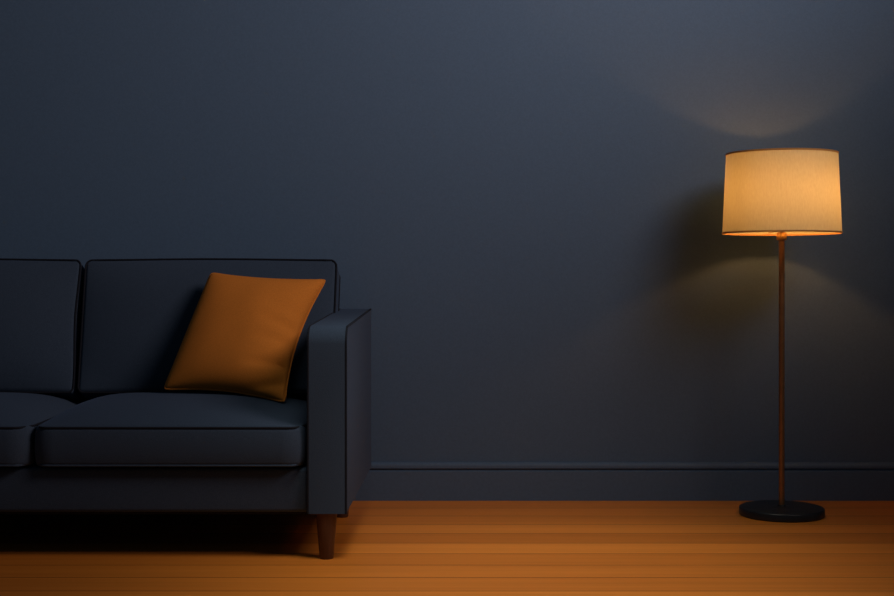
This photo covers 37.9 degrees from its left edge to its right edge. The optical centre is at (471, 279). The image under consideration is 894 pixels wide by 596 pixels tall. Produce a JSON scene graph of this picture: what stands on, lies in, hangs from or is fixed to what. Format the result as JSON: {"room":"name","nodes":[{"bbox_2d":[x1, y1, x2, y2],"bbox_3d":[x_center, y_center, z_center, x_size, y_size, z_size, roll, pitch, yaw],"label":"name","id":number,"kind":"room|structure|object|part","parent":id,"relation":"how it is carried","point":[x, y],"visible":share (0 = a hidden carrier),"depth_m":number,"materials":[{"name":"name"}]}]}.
{"room":"living room","nodes":[
{"label":"living room","id":0,"kind":"room"},
{"bbox_2d":[0,0,893,461],"bbox_3d":[0.000,-0.550,4.787,8.400,2.800,0.120,0,0,0],"label":"wall","id":1,"kind":"structure","parent":0,"point":[524,199],"depth_m":4.73,"materials":[{"name":"blue paint"}]},
{"bbox_2d":[353,462,893,500],"bbox_3d":[0.000,0.731,4.719,8.400,0.138,0.016,0,0,0],"label":"baseboard","id":2,"kind":"structure","parent":1,"relation":"attached to","point":[384,481],"depth_m":4.71,"materials":[{"name":"blue wood"}]},
{"bbox_2d":[0,501,893,595],"bbox_3d":[0.000,0.825,1.764,8.400,0.050,5.927,0,0,0],"label":"floor","id":3,"kind":"structure","parent":0,"point":[382,548],"depth_m":3.83,"materials":[{"name":"brown wood"}]},
{"bbox_2d":[0,258,371,559],"bbox_3d":[-1.285,0.363,4.145,1.859,0.874,0.910,0,0,0],"label":"sofa","id":4,"kind":"object","parent":3,"relation":"on","point":[90,424],"visible":0.97,"depth_m":3.81,"materials":[{"name":"blue fabric"}]},
{"bbox_2d":[0,392,79,465],"bbox_3d":[-1.678,0.445,4.025,0.834,0.175,0.670,0,0,0],"label":"seat cushion","id":5,"kind":"object","parent":4,"relation":"on","point":[21,413],"depth_m":3.80,"materials":[{"name":"blue fabric"}]},
{"bbox_2d":[0,260,84,400],"bbox_3d":[-1.700,0.168,4.384,0.791,0.473,0.277,0,0,0],"label":"cushion","id":6,"kind":"object","parent":4,"relation":"on","point":[42,302],"depth_m":4.31,"materials":[{"name":"blue fabric"}]},
{"bbox_2d":[35,392,306,465],"bbox_3d":[-0.881,0.445,4.025,0.812,0.175,0.670,0,0,0],"label":"seat cushion","id":7,"kind":"object","parent":4,"relation":"on","point":[108,428],"depth_m":3.70,"materials":[{"name":"blue fabric"}]},
{"bbox_2d":[79,260,338,399],"bbox_3d":[-0.885,0.168,4.384,0.853,0.473,0.277,0,0,0],"label":"cushion","id":8,"kind":"object","parent":4,"relation":"on","point":[135,316],"depth_m":4.32,"materials":[{"name":"blue fabric"}]},
{"bbox_2d":[164,273,325,401],"bbox_3d":[-0.728,0.176,4.156,0.486,0.400,0.306,0,0,0],"label":"throw pillow","id":9,"kind":"object","parent":4,"relation":"on","point":[242,335],"visible":1,"depth_m":4.09,"materials":[{"name":"orange fabric"}]},
{"bbox_3d":[-0.418,0.734,3.737,0.062,0.133,0.062,0,0,0],"label":"leg","id":10,"kind":"part","parent":4,"relation":"part of","materials":[{"name":"brown wood"}]},
{"bbox_3d":[-0.413,0.384,4.150,0.114,0.564,0.900,0,0,0],"label":"arm","id":11,"kind":"part","parent":4,"relation":"part of","materials":[{"name":"blue fabric"}]},
{"bbox_3d":[-0.438,0.734,4.390,0.062,0.133,0.062,0,0,0],"label":"leg","id":12,"kind":"part","parent":4,"relation":"part of","materials":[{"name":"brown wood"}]},
{"bbox_2d":[722,148,842,522],"bbox_3d":[1.054,0.184,4.425,0.401,1.231,0.401,0,0,0],"label":"floor lamp","id":13,"kind":"object","parent":3,"relation":"on","point":[781,193],"visible":1,"depth_m":4.28,"materials":[{"name":"beige fabric"}]},
{"bbox_3d":[1.054,-0.294,4.425,0.397,0.274,0.397,0,0,0],"label":"lamp shade","id":14,"kind":"part","parent":13,"relation":"part of","materials":[{"name":"beige fabric"}]}
]}

